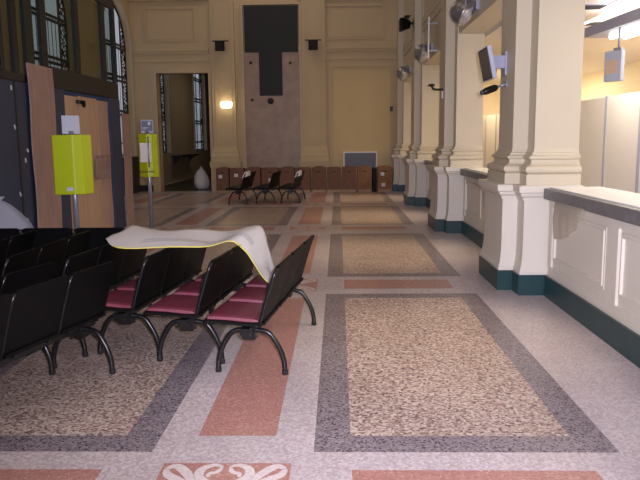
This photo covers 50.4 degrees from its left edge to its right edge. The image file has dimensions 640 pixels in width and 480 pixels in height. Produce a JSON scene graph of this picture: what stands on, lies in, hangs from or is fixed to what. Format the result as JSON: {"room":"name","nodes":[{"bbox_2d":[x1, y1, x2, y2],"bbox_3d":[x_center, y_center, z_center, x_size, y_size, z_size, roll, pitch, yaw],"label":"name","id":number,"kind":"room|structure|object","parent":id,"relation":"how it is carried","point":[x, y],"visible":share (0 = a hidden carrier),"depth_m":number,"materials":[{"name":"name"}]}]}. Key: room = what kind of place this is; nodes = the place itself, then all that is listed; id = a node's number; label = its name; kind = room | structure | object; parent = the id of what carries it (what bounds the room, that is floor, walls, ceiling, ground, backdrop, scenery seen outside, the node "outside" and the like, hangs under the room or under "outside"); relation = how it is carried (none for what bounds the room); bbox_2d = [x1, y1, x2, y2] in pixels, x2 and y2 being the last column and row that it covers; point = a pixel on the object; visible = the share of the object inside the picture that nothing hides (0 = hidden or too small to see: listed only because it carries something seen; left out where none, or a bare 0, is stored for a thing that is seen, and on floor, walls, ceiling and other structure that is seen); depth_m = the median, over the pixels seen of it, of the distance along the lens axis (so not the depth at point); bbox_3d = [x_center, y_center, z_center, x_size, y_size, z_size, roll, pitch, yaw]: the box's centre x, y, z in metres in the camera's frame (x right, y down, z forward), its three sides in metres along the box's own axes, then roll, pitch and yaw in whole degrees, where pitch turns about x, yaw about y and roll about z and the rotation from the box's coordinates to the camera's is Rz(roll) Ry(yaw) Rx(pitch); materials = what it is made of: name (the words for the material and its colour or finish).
{"room":"railway station","nodes":[
{"label":"railway station","id":0,"kind":"room"},
{"bbox_2d":[0,0,210,184],"bbox_3d":[-6.372,-5.390,18.889,0.300,8.600,41.400,0,8,2],"label":"wall","id":1,"kind":"structure","parent":0,"point":[180,85],"depth_m":26.74,"materials":[{"name":"beige paint"}]},
{"bbox_2d":[31,0,69,70],"bbox_3d":[-6.452,-4.208,16.032,0.080,4.695,2.689,0,8,2],"label":"window","id":2,"kind":"structure","parent":1,"relation":"in","point":[56,21],"depth_m":16.52,"materials":[{"name":"metal"}]},
{"bbox_2d":[104,5,128,155],"bbox_3d":[-6.327,-4.907,20.779,0.080,4.695,2.689,0,8,2],"label":"window","id":3,"kind":"structure","parent":1,"relation":"in","point":[119,34],"depth_m":21.40,"materials":[{"name":"glass"}]},
{"bbox_2d":[27,0,207,155],"bbox_3d":[-6.170,-4.818,19.726,0.050,4.820,29.640,0,8,2],"label":"trim","id":4,"kind":"structure","parent":1,"relation":"attached to","point":[117,1],"depth_m":22.44,"materials":[{"name":"beige paint"}]},
{"bbox_2d":[122,156,139,195],"bbox_3d":[-6.160,-1.513,18.013,0.119,1.180,9.150,0,8,2],"label":"trim","id":5,"kind":"structure","parent":1,"relation":"attached to","point":[135,159],"depth_m":22.09,"materials":[{"name":"brown wood"}]},
{"bbox_2d":[159,75,166,152],"bbox_3d":[-6.204,-5.600,25.476,0.080,4.695,2.689,0,8,2],"label":"window","id":6,"kind":"structure","parent":1,"relation":"in","point":[162,99],"depth_m":26.67,"materials":[{"name":"glass"}]},
{"bbox_2d":[171,154,198,163],"bbox_3d":[-5.722,-3.462,29.065,0.420,0.370,3.400,0,8,2],"label":"wall shelf","id":7,"kind":"object","parent":1,"relation":"attached to","point":[176,158],"visible":1,"depth_m":27.71,"materials":[{"name":"wood"}]},
{"bbox_2d":[194,74,203,150],"bbox_3d":[-6.007,-6.700,32.943,0.080,4.695,2.689,0,8,2],"label":"window","id":8,"kind":"structure","parent":1,"relation":"in","point":[197,77],"depth_m":33.52,"materials":[{"name":"glass"}]},
{"bbox_2d":[164,173,211,190],"bbox_3d":[-4.416,-2.893,31.339,7.500,0.001,17.400,0,8,2],"label":"floor","id":9,"kind":"structure","parent":0,"point":[187,184],"depth_m":25.23,"materials":[{"name":"stone"}]},
{"bbox_2d":[194,167,209,188],"bbox_3d":[-4.109,-2.161,23.657,0.541,0.778,0.526,0,8,2],"label":"plastic sack","id":10,"kind":"object","parent":9,"relation":"on","point":[201,180],"visible":1,"depth_m":23.49,"materials":[{"name":"white plastic"}]},
{"bbox_2d":[129,0,499,190],"bbox_3d":[0.216,-5.938,22.148,14.700,8.600,0.350,0,8,2],"label":"wall","id":11,"kind":"structure","parent":0,"point":[352,20],"depth_m":21.96,"materials":[{"name":"beige paint"}]},
{"bbox_2d":[140,185,153,191],"bbox_3d":[-4.755,-1.767,22.666,2.680,0.300,0.100,0,8,2],"label":"baseboard","id":12,"kind":"structure","parent":11,"relation":"attached to","point":[143,188],"depth_m":22.72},
{"bbox_2d":[148,64,213,191],"bbox_3d":[-4.465,-3.655,22.385,2.220,4.110,0.090,0,8,2],"label":"trim","id":13,"kind":"structure","parent":11,"relation":"attached to","point":[153,70],"depth_m":22.19,"materials":[{"name":"beige paint"}]},
{"bbox_2d":[209,0,241,191],"bbox_3d":[-3.141,-5.871,21.930,1.032,8.600,0.276,0,8,2],"label":"pilaster","id":14,"kind":"object","parent":11,"relation":"attached to","point":[225,153],"visible":0.93,"depth_m":22.07,"materials":[{"name":"beige paint"}]},
{"bbox_2d":[212,40,228,50],"bbox_3d":[-3.179,-6.190,21.705,0.520,0.332,0.348,0,8,2],"label":"loudspeaker","id":15,"kind":"object","parent":14,"relation":"attached to","point":[219,44],"visible":1,"depth_m":21.54,"materials":[{"name":"black plastic"}]},
{"bbox_2d":[216,42,222,49],"bbox_3d":[-3.183,-6.147,21.539,0.240,0.240,0.006,0,8,2],"label":"grille","id":16,"kind":"object","parent":15,"relation":"attached to","point":[219,45],"depth_m":21.54,"materials":[{"name":"black metal"}]},
{"bbox_2d":[221,101,231,108],"bbox_3d":[-3.048,-4.385,22.057,0.380,0.280,0.171,0,8,2],"label":"wall sconce","id":17,"kind":"object","parent":14,"relation":"attached to","point":[225,104],"visible":1,"depth_m":22.02,"materials":[{"name":"beige glass"}]},
{"bbox_2d":[127,0,396,180],"bbox_3d":[-1.831,-4.941,22.041,8.600,6.100,0.260,0,8,2],"label":"trim","id":18,"kind":"structure","parent":11,"relation":"attached to","point":[194,7],"depth_m":21.93,"materials":[{"name":"beige paint"}]},
{"bbox_2d":[240,2,302,178],"bbox_3d":[-1.547,-4.601,22.119,1.940,6.000,0.170,0,8,2],"label":"stone slab","id":19,"kind":"object","parent":11,"relation":"attached to","point":[272,125],"visible":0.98,"depth_m":22.18,"materials":[{"name":"pink stone"}]},
{"bbox_2d":[244,5,297,95],"bbox_3d":[-1.563,-6.078,21.885,1.720,2.810,0.018,0,8,2],"label":"notice board","id":20,"kind":"object","parent":19,"relation":"attached to","point":[270,31],"visible":1,"depth_m":21.82,"materials":[{"name":"black"}]},
{"bbox_2d":[299,0,329,190],"bbox_3d":[-0.207,-5.890,21.850,1.032,8.600,0.276,0,8,2],"label":"pilaster","id":21,"kind":"object","parent":11,"relation":"attached to","point":[314,153],"visible":0.89,"depth_m":21.99,"materials":[{"name":"beige paint"}]},
{"bbox_2d":[305,39,320,49],"bbox_3d":[-0.215,-6.199,21.625,0.520,0.332,0.348,0,8,2],"label":"loudspeaker","id":22,"kind":"object","parent":21,"relation":"attached to","point":[312,43],"visible":1,"depth_m":21.46,"materials":[{"name":"black plastic"}]},
{"bbox_2d":[309,41,316,48],"bbox_3d":[-0.219,-6.156,21.459,0.240,0.240,0.006,0,8,2],"label":"grille","id":23,"kind":"object","parent":22,"relation":"attached to","point":[312,44],"depth_m":21.46,"materials":[{"name":"black metal"}]},
{"bbox_2d":[343,151,376,168],"bbox_3d":[1.324,-2.620,22.392,1.120,0.580,0.050,0,8,2],"label":"air vent","id":24,"kind":"object","parent":11,"relation":"in","point":[368,158],"visible":0.73,"depth_m":22.39,"materials":[{"name":"grey metal"}]},
{"bbox_2d":[333,66,389,176],"bbox_3d":[1.362,-3.871,22.239,1.860,3.620,0.012,0,8,2],"label":"wall panel","id":25,"kind":"object","parent":11,"relation":"attached to","point":[361,95],"depth_m":22.19,"materials":[{"name":"yellow paint"}]},
{"bbox_2d":[0,190,639,479],"bbox_3d":[-1.956,0.102,10.785,8.900,0.001,24.000,0,8,2],"label":"floor","id":26,"kind":"structure","parent":0,"point":[412,365],"depth_m":4.67,"materials":[{"name":"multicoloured stone"}]},
{"bbox_2d":[0,230,35,275],"bbox_3d":[-3.060,0.417,5.946,0.583,0.808,1.602,0,8,2],"label":"bench","id":27,"kind":"object","parent":26,"relation":"on","point":[23,242],"visible":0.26,"depth_m":6.27,"materials":[{"name":"black plastic"}]},
{"bbox_2d":[0,262,56,375],"bbox_3d":[-2.363,0.655,4.280,0.583,0.808,1.602,2,9,15],"label":"bench","id":28,"kind":"object","parent":26,"relation":"on","point":[11,282],"visible":0.29,"depth_m":4.67,"materials":[{"name":"black plastic"}]},
{"bbox_2d":[26,62,62,227],"bbox_3d":[-3.909,-1.095,9.717,0.032,2.720,0.805,0,8,2],"label":"cardboard sheet","id":29,"kind":"object","parent":26,"relation":"on","point":[40,78],"visible":0.71,"depth_m":9.61,"materials":[{"name":"brown cardboard"}]},
{"bbox_2d":[1,230,91,355],"bbox_3d":[-2.539,0.411,5.952,0.583,0.808,1.602,0,8,4],"label":"bench","id":30,"kind":"object","parent":26,"relation":"on","point":[58,251],"visible":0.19,"depth_m":5.87,"materials":[{"name":"black plastic"}]},
{"bbox_2d":[0,261,115,374],"bbox_3d":[-1.932,0.649,4.288,0.583,0.808,1.602,2,9,15],"label":"bench","id":31,"kind":"object","parent":26,"relation":"on","point":[33,318],"visible":0.94,"depth_m":4.38,"materials":[{"name":"black plastic"}]},
{"bbox_2d":[0,227,124,289],"bbox_3d":[-2.725,0.240,7.128,1.602,0.808,0.583,0,8,2],"label":"bench","id":32,"kind":"object","parent":26,"relation":"on","point":[43,236],"visible":0.09,"depth_m":6.83,"materials":[{"name":"black plastic"}]},
{"bbox_2d":[0,196,32,231],"bbox_3d":[-3.377,-0.134,7.205,0.734,0.648,0.460,0,8,2],"label":"plastic sack","id":33,"kind":"object","parent":32,"relation":"on","point":[10,217],"visible":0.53,"depth_m":7.08,"materials":[{"name":"white plastic"}]},
{"bbox_2d":[0,0,125,228],"bbox_3d":[-5.187,-2.235,9.514,2.500,5.060,7.200,0,8,2],"label":"glazed vestibule","id":34,"kind":"object","parent":26,"relation":"on","point":[16,176],"visible":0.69,"depth_m":9.42,"materials":[{"name":"wood"}]},
{"bbox_2d":[51,116,93,232],"bbox_3d":[-3.273,-0.641,9.062,0.413,2.000,0.400,2,9,19],"label":"kiosk","id":35,"kind":"object","parent":26,"relation":"on","point":[72,154],"visible":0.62,"depth_m":8.93,"materials":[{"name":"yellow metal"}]},
{"bbox_2d":[64,95,85,228],"bbox_3d":[-3.942,-1.100,10.920,0.029,2.380,0.685,0,8,2],"label":"plywood board","id":36,"kind":"object","parent":26,"relation":"on","point":[71,108],"visible":0.26,"depth_m":11.00,"materials":[{"name":"brown wood"}]},
{"bbox_2d":[77,96,102,227],"bbox_3d":[-3.932,-1.223,11.686,0.030,2.400,0.835,0,8,2],"label":"plywood board","id":37,"kind":"object","parent":26,"relation":"on","point":[88,115],"visible":0.58,"depth_m":11.75,"materials":[{"name":"brown wood"}]},
{"bbox_2d":[76,100,85,107],"bbox_3d":[-3.883,-2.219,11.100,0.100,0.118,0.280,0,8,2],"label":"camera","id":38,"kind":"object","parent":37,"relation":"attached to","point":[82,102],"visible":1,"depth_m":11.05,"materials":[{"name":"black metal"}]},
{"bbox_2d":[95,155,110,179],"bbox_3d":[-3.875,-1.300,12.143,0.023,0.420,0.705,0,8,2],"label":"plywood board","id":39,"kind":"object","parent":37,"relation":"attached to","point":[102,161],"visible":1,"depth_m":12.11,"materials":[{"name":"brown wood"}]},
{"bbox_2d":[96,100,113,227],"bbox_3d":[-3.908,-1.316,12.389,0.030,2.380,0.555,0,8,2],"label":"plywood board","id":40,"kind":"object","parent":26,"relation":"on","point":[101,106],"visible":0.87,"depth_m":12.37,"materials":[{"name":"brown wood"}]},
{"bbox_2d":[62,244,151,356],"bbox_3d":[-2.000,0.410,5.920,0.583,0.808,1.602,1,8,8],"label":"bench","id":41,"kind":"object","parent":26,"relation":"on","point":[129,262],"visible":0.23,"depth_m":5.86,"materials":[{"name":"black plastic"}]},
{"bbox_2d":[122,113,134,225],"bbox_3d":[-3.812,-1.392,13.518,0.032,2.200,0.455,0,8,2],"label":"cardboard sheet","id":42,"kind":"object","parent":26,"relation":"on","point":[126,141],"visible":1,"depth_m":13.49,"materials":[{"name":"brown cardboard"}]},
{"bbox_2d":[138,120,158,228],"bbox_3d":[-3.093,-1.146,12.339,0.400,2.040,0.400,-1,8,-2],"label":"kiosk","id":43,"kind":"object","parent":26,"relation":"on","point":[148,143],"visible":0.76,"depth_m":12.21,"materials":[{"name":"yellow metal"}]},
{"bbox_2d":[97,247,209,355],"bbox_3d":[-1.420,0.405,5.914,0.583,0.808,1.602,1,8,8],"label":"bench","id":44,"kind":"object","parent":26,"relation":"on","point":[163,271],"visible":0.79,"depth_m":5.41,"materials":[{"name":"black plastic"}]},
{"bbox_2d":[106,290,134,307],"bbox_3d":[-1.572,0.461,5.399,0.375,0.043,0.450,1,8,8],"label":"cushion","id":45,"kind":"object","parent":44,"relation":"on","point":[116,298],"depth_m":5.30,"materials":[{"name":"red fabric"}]},
{"bbox_2d":[117,278,137,290],"bbox_3d":[-1.493,0.384,5.922,0.375,0.043,0.450,1,8,8],"label":"cushion","id":46,"kind":"object","parent":44,"relation":"on","point":[131,285],"depth_m":5.75,"materials":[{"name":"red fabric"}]},
{"bbox_2d":[143,245,253,363],"bbox_3d":[-0.905,0.427,5.722,0.583,0.808,1.602,1,8,8],"label":"bench","id":47,"kind":"object","parent":26,"relation":"on","point":[226,273],"visible":0.78,"depth_m":5.15,"materials":[{"name":"black plastic"}]},
{"bbox_2d":[147,295,198,313],"bbox_3d":[-1.057,0.484,5.206,0.375,0.043,0.450,1,8,8],"label":"cushion","id":48,"kind":"object","parent":47,"relation":"on","point":[170,304],"depth_m":5.07,"materials":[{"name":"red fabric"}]},
{"bbox_2d":[173,281,202,295],"bbox_3d":[-0.978,0.406,5.730,0.375,0.043,0.450,1,8,8],"label":"cushion","id":49,"kind":"object","parent":47,"relation":"on","point":[193,288],"depth_m":5.60,"materials":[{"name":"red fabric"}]},
{"bbox_2d":[106,225,274,282],"bbox_3d":[-1.092,0.129,5.914,1.434,0.397,1.238,0,8,2],"label":"banner","id":50,"kind":"object","parent":47,"relation":"on","point":[252,239],"visible":0.96,"depth_m":5.82,"materials":[{"name":"white fabric"}]},
{"bbox_2d":[195,272,205,280],"bbox_3d":[-0.899,0.329,6.253,0.375,0.043,0.450,1,8,8],"label":"cushion","id":51,"kind":"object","parent":47,"relation":"on","point":[201,277],"depth_m":6.08,"materials":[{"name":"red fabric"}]},
{"bbox_2d":[216,167,229,192],"bbox_3d":[-3.126,-1.954,22.039,0.418,0.817,0.472,0,8,2],"label":"carton","id":52,"kind":"object","parent":26,"relation":"on","point":[222,173],"visible":0.84,"depth_m":21.82,"materials":[{"name":"brown cardboard"}]},
{"bbox_2d":[229,168,244,192],"bbox_3d":[-2.656,-1.939,22.008,0.469,0.787,0.472,0,8,2],"label":"carton","id":53,"kind":"object","parent":26,"relation":"on","point":[236,174],"visible":0.73,"depth_m":21.77,"materials":[{"name":"brown cardboard"}]},
{"bbox_2d":[225,171,256,203],"bbox_3d":[-2.128,-1.446,18.550,0.583,0.808,1.602,0,8,5],"label":"bench","id":54,"kind":"object","parent":26,"relation":"on","point":[247,181],"visible":0.93,"depth_m":18.20,"materials":[{"name":"black metal"}]},
{"bbox_2d":[227,186,240,188],"bbox_3d":[-2.248,-1.389,18.027,0.375,0.043,0.450,0,8,5],"label":"cushion","id":55,"kind":"object","parent":54,"relation":"on","point":[232,187],"depth_m":17.84,"materials":[{"name":"black plastic"}]},
{"bbox_2d":[242,171,249,177],"bbox_3d":[-1.952,-1.728,17.927,0.159,0.184,0.404,0,8,6],"label":"paper sheet","id":56,"kind":"object","parent":54,"relation":"on","point":[247,173],"visible":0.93,"depth_m":17.75,"materials":[{"name":"white paper"}]},
{"bbox_2d":[245,167,261,192],"bbox_3d":[-2.141,-1.954,21.973,0.492,0.817,0.470,0,8,2],"label":"carton","id":57,"kind":"object","parent":26,"relation":"on","point":[257,181],"visible":0.61,"depth_m":21.75,"materials":[{"name":"brown cardboard"}]},
{"bbox_2d":[203,235,315,374],"bbox_3d":[-0.421,0.459,5.471,0.583,0.808,1.602,1,8,8],"label":"bench","id":58,"kind":"object","parent":26,"relation":"on","point":[252,306],"visible":1,"depth_m":4.92,"materials":[{"name":"black metal"}]},
{"bbox_2d":[207,302,262,321],"bbox_3d":[-0.574,0.516,4.956,0.375,0.043,0.450,1,8,8],"label":"cushion","id":59,"kind":"object","parent":58,"relation":"on","point":[227,311],"depth_m":4.84,"materials":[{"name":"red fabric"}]},
{"bbox_2d":[229,287,267,303],"bbox_3d":[-0.495,0.438,5.479,0.375,0.043,0.450,1,8,8],"label":"cushion","id":60,"kind":"object","parent":58,"relation":"on","point":[257,295],"depth_m":5.37,"materials":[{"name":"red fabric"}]},
{"bbox_2d":[246,274,268,287],"bbox_3d":[-0.416,0.360,6.002,0.375,0.043,0.450,1,8,8],"label":"cushion","id":61,"kind":"object","parent":58,"relation":"on","point":[258,281],"depth_m":5.84,"materials":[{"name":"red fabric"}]},
{"bbox_2d":[253,171,282,203],"bbox_3d":[-1.407,-1.458,18.580,0.583,0.808,1.602,0,8,5],"label":"bench","id":62,"kind":"object","parent":26,"relation":"on","point":[275,177],"visible":0.96,"depth_m":18.07,"materials":[{"name":"black plastic"}]},
{"bbox_2d":[254,186,267,188],"bbox_3d":[-1.527,-1.401,18.056,0.375,0.043,0.450,0,8,5],"label":"cushion","id":63,"kind":"object","parent":62,"relation":"on","point":[257,187],"depth_m":17.85,"materials":[{"name":"black leather"}]},
{"bbox_2d":[261,167,279,192],"bbox_3d":[-1.596,-1.949,21.999,0.556,0.787,0.472,0,8,2],"label":"carton","id":64,"kind":"object","parent":26,"relation":"on","point":[266,173],"visible":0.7,"depth_m":21.76,"materials":[{"name":"brown cardboard"}]},
{"bbox_2d":[280,166,295,191],"bbox_3d":[-1.045,-1.964,21.963,0.476,0.817,0.470,0,8,2],"label":"carton","id":65,"kind":"object","parent":26,"relation":"on","point":[287,175],"visible":0.8,"depth_m":21.73,"materials":[{"name":"brown cardboard"}]},
{"bbox_2d":[278,170,305,202],"bbox_3d":[-0.755,-1.470,18.612,0.583,0.808,1.602,0,8,5],"label":"bench","id":66,"kind":"object","parent":26,"relation":"on","point":[290,187],"visible":0.94,"depth_m":18.04,"materials":[{"name":"black plastic"}]},
{"bbox_2d":[296,167,310,191],"bbox_3d":[-0.534,-1.950,21.931,0.476,0.787,0.470,0,8,2],"label":"carton","id":67,"kind":"object","parent":26,"relation":"on","point":[306,180],"visible":0.79,"depth_m":21.72,"materials":[{"name":"brown cardboard"}]},
{"bbox_2d":[312,166,325,191],"bbox_3d":[-0.030,-1.974,21.955,0.460,0.817,0.470,0,8,2],"label":"carton","id":68,"kind":"object","parent":26,"relation":"on","point":[318,172],"visible":1,"depth_m":21.73,"materials":[{"name":"brown cardboard"}]},
{"bbox_2d":[327,167,340,191],"bbox_3d":[0.458,-1.959,21.924,0.444,0.787,0.470,0,8,2],"label":"cabinet","id":69,"kind":"object","parent":26,"relation":"on","point":[333,173],"visible":1,"depth_m":21.70,"materials":[{"name":"brown wood"}]},
{"bbox_2d":[342,166,356,191],"bbox_3d":[0.933,-1.974,21.889,0.469,0.817,0.470,0,8,2],"label":"cabinet","id":70,"kind":"object","parent":26,"relation":"on","point":[348,172],"visible":1,"depth_m":21.66,"materials":[{"name":"brown wood"}]},
{"bbox_2d":[357,165,371,191],"bbox_3d":[1.427,-1.982,21.910,0.451,0.817,0.470,0,8,2],"label":"cabinet","id":71,"kind":"object","parent":26,"relation":"on","point":[364,173],"visible":1,"depth_m":21.69,"materials":[{"name":"brown wood"}]},
{"bbox_2d":[372,167,376,191],"bbox_3d":[1.742,-1.960,21.860,0.136,0.780,0.410,0,8,2],"label":"bin","id":72,"kind":"object","parent":26,"relation":"on","point":[374,169],"visible":0.96,"depth_m":21.66,"materials":[{"name":"black plastic"}]},
{"bbox_2d":[377,165,391,191],"bbox_3d":[2.072,-1.984,21.873,0.464,0.817,0.470,0,8,2],"label":"cabinet","id":73,"kind":"object","parent":26,"relation":"on","point":[384,173],"visible":0.94,"depth_m":21.66,"materials":[{"name":"brown wood"}]},
{"bbox_2d":[424,160,431,208],"bbox_3d":[2.805,-1.158,15.074,0.580,1.147,3.340,0,8,2],"label":"counter","id":74,"kind":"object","parent":26,"relation":"on","point":[426,162],"depth_m":16.39,"materials":[{"name":"paint"}]},
{"bbox_2d":[424,160,431,164],"bbox_3d":[2.790,-1.659,15.001,0.560,0.110,3.340,0,8,2],"label":"countertop","id":75,"kind":"structure","parent":74,"relation":"on","point":[426,162],"depth_m":16.05,"materials":[{"name":"grey stone"}]},
{"bbox_2d":[460,168,488,248],"bbox_3d":[2.678,-0.446,10.243,0.580,1.147,3.230,0,8,2],"label":"counter","id":76,"kind":"object","parent":26,"relation":"on","point":[474,196],"depth_m":10.96,"materials":[{"name":"paint"}]},
{"bbox_2d":[460,169,487,179],"bbox_3d":[2.662,-0.947,10.170,0.560,0.110,3.230,0,8,2],"label":"countertop","id":77,"kind":"structure","parent":76,"relation":"on","point":[476,175],"depth_m":10.68,"materials":[{"name":"grey stone"}]},
{"bbox_2d":[544,187,639,367],"bbox_3d":[2.509,0.499,3.825,0.580,1.147,6.550,0,8,2],"label":"counter","id":78,"kind":"object","parent":26,"relation":"on","point":[593,261],"depth_m":5.76,"materials":[{"name":"paint"}]},
{"bbox_2d":[544,188,639,225],"bbox_3d":[2.493,-0.002,3.751,0.560,0.110,6.550,0,8,2],"label":"countertop","id":79,"kind":"structure","parent":78,"relation":"on","point":[628,214],"depth_m":5.58,"materials":[{"name":"grey stone"}]},
{"bbox_2d":[390,0,410,191],"bbox_3d":[2.659,-5.851,21.384,0.815,8.600,1.030,0,8,2],"label":"pillar","id":80,"kind":"structure","parent":0,"point":[403,88],"depth_m":21.45,"materials":[{"name":"beige paint"}]},
{"bbox_2d":[403,0,439,205],"bbox_3d":[2.543,-5.203,16.983,0.815,8.600,1.590,0,8,2],"label":"pillar","id":81,"kind":"structure","parent":0,"point":[424,100],"depth_m":16.77,"materials":[{"name":"beige paint"}]},
{"bbox_2d":[399,15,413,31],"bbox_3d":[2.154,-5.384,16.946,0.348,0.332,0.520,0,8,2],"label":"loudspeaker","id":82,"kind":"object","parent":81,"relation":"attached to","point":[405,23],"visible":1,"depth_m":16.84,"materials":[{"name":"black plastic"}]},
{"bbox_2d":[404,0,502,81],"bbox_3d":[2.509,-5.811,9.366,0.420,5.180,23.148,0,8,2],"label":"wall","id":83,"kind":"structure","parent":0,"point":[489,13],"depth_m":13.82,"materials":[{"name":"beige paint"}]},
{"bbox_2d":[396,65,410,80],"bbox_3d":[2.370,-4.738,19.247,0.408,0.442,0.406,0,8,2],"label":"wall fan","id":84,"kind":"object","parent":83,"relation":"attached to","point":[402,72],"visible":1,"depth_m":19.15,"materials":[{"name":"metal"}]},
{"bbox_2d":[403,0,440,55],"bbox_3d":[2.291,-4.167,9.614,0.050,0.300,23.150,0,8,2],"label":"trim","id":85,"kind":"structure","parent":83,"relation":"attached to","point":[435,8],"depth_m":15.43,"materials":[{"name":"beige paint"}]},
{"bbox_2d":[414,42,432,62],"bbox_3d":[2.253,-4.083,14.796,0.408,0.442,0.406,0,8,2],"label":"wall fan","id":86,"kind":"object","parent":83,"relation":"attached to","point":[421,51],"visible":0.95,"depth_m":14.69,"materials":[{"name":"metal"}]},
{"bbox_2d":[428,17,437,59],"bbox_3d":[2.353,-4.190,14.161,0.211,0.820,0.420,1,8,9],"label":"panel","id":87,"kind":"object","parent":83,"relation":"attached to","point":[429,23],"visible":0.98,"depth_m":13.99,"materials":[{"name":"grey metal"}]},
{"bbox_2d":[450,0,478,26],"bbox_3d":[2.127,-3.376,9.999,0.408,0.442,0.406,0,8,2],"label":"wall fan","id":88,"kind":"object","parent":83,"relation":"attached to","point":[461,11],"visible":1,"depth_m":9.90,"materials":[{"name":"metal"}]},
{"bbox_2d":[427,0,484,232],"bbox_3d":[2.414,-4.483,12.097,0.815,8.600,1.590,0,8,2],"label":"pillar","id":89,"kind":"structure","parent":0,"point":[459,147],"depth_m":11.90,"materials":[{"name":"beige paint"}]},
{"bbox_2d":[428,84,442,98],"bbox_3d":[2.083,-2.685,12.265,0.269,0.260,0.128,0,8,2],"label":"video camera","id":90,"kind":"object","parent":89,"relation":"attached to","point":[429,85],"visible":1,"depth_m":12.27,"materials":[{"name":"black metal"}]},
{"bbox_2d":[478,0,584,295],"bbox_3d":[2.289,-3.779,7.320,0.815,8.600,1.590,0,8,2],"label":"pillar","id":91,"kind":"structure","parent":0,"point":[543,40],"depth_m":7.17,"materials":[{"name":"beige paint"}]},
{"bbox_2d":[478,45,506,81],"bbox_3d":[1.962,-1.988,7.684,0.269,0.359,0.490,0,8,2],"label":"wall monitor","id":92,"kind":"object","parent":91,"relation":"attached to","point":[489,63],"visible":1,"depth_m":7.64,"materials":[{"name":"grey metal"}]},
{"bbox_2d":[480,81,506,94],"bbox_3d":[1.946,-1.705,7.649,0.316,0.152,0.101,-2,9,-13],"label":"video camera","id":93,"kind":"object","parent":91,"relation":"attached to","point":[490,89],"visible":1,"depth_m":7.61,"materials":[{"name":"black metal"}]},
{"bbox_2d":[484,0,639,83],"bbox_3d":[5.141,-3.366,10.289,4.640,0.100,24.400,0,8,2],"label":"ceiling","id":94,"kind":"structure","parent":0,"point":[594,49],"depth_m":12.72,"materials":[{"name":"beige paint"}]},
{"bbox_2d":[584,21,602,25],"bbox_3d":[4.245,-3.317,10.421,0.360,0.015,0.360,0,8,2],"label":"recessed light","id":95,"kind":"object","parent":94,"relation":"in","point":[590,23],"visible":0.4,"depth_m":10.37,"materials":[{"name":"grey plastic"}]},
{"bbox_2d":[585,4,608,9],"bbox_3d":[3.650,-3.117,9.101,0.360,0.015,0.360,0,8,2],"label":"ceiling vent","id":96,"kind":"object","parent":94,"relation":"in","point":[587,6],"visible":0.64,"depth_m":9.02,"materials":[{"name":"grey plastic"}]},
{"bbox_2d":[584,8,639,38],"bbox_3d":[4.094,-2.452,5.977,0.560,0.432,6.950,-1,8,-2],"label":"trough","id":97,"kind":"object","parent":94,"relation":"hanging from","point":[629,22],"visible":1,"depth_m":8.70,"materials":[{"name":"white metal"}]},
{"bbox_2d":[604,27,624,81],"bbox_3d":[3.633,-2.282,8.384,0.076,0.640,0.240,-5,10,-30],"label":"hanging sign","id":98,"kind":"object","parent":97,"relation":"hanging from","point":[614,62],"visible":1,"depth_m":8.35,"materials":[{"name":"grey plastic"}]},
{"bbox_2d":[600,0,636,9],"bbox_3d":[3.899,-3.056,8.699,0.240,0.023,1.040,0,8,2],"label":"recessed light","id":99,"kind":"object","parent":94,"relation":"in","point":[616,4],"visible":1,"depth_m":8.87,"materials":[{"name":"beige"}]},
{"bbox_2d":[581,61,639,99],"bbox_3d":[7.378,-1.659,10.482,0.200,3.380,24.400,0,8,2],"label":"wall","id":100,"kind":"structure","parent":0,"point":[594,86],"depth_m":17.45,"materials":[{"name":"beige paint"}]},
{"label":"floor","id":101,"kind":"structure","parent":0,"visible":0},
{"bbox_2d":[482,116,485,167],"bbox_3d":[4.954,-2.626,20.868,0.060,2.320,1.300,0,8,2],"label":"partition panel","id":102,"kind":"object","parent":101,"relation":"on","point":[484,117],"visible":0.31,"depth_m":20.45,"materials":[{"name":"grey plastic"}]},
{"bbox_2d":[485,115,495,167],"bbox_3d":[4.920,-2.436,19.583,0.060,2.320,1.300,0,8,2],"label":"partition panel","id":103,"kind":"object","parent":101,"relation":"on","point":[490,134],"visible":0.52,"depth_m":19.54,"materials":[{"name":"grey plastic"}]},
{"bbox_2d":[495,114,499,151],"bbox_3d":[4.886,-2.247,18.297,0.060,2.320,1.300,0,8,2],"label":"partition panel","id":104,"kind":"object","parent":101,"relation":"on","point":[497,115],"visible":0.17,"depth_m":18.67,"materials":[{"name":"grey plastic"}]},
{"bbox_2d":[579,96,605,186],"bbox_3d":[4.717,-1.300,11.868,0.060,2.320,1.300,0,8,2],"label":"partition panel","id":105,"kind":"object","parent":101,"relation":"on","point":[593,111],"visible":0.4,"depth_m":11.71,"materials":[{"name":"grey plastic"}]},
{"bbox_2d":[602,91,639,192],"bbox_3d":[4.683,-1.110,10.583,0.060,2.320,1.300,0,8,2],"label":"partition panel","id":106,"kind":"object","parent":101,"relation":"on","point":[622,117],"visible":0.56,"depth_m":10.50,"materials":[{"name":"grey plastic"}]},
{"bbox_2d":[636,130,639,193],"bbox_3d":[4.649,-0.921,9.297,0.060,2.320,1.300,0,8,2],"label":"partition panel","id":107,"kind":"object","parent":101,"relation":"on","point":[638,165],"visible":0.22,"depth_m":9.89,"materials":[{"name":"grey plastic"}]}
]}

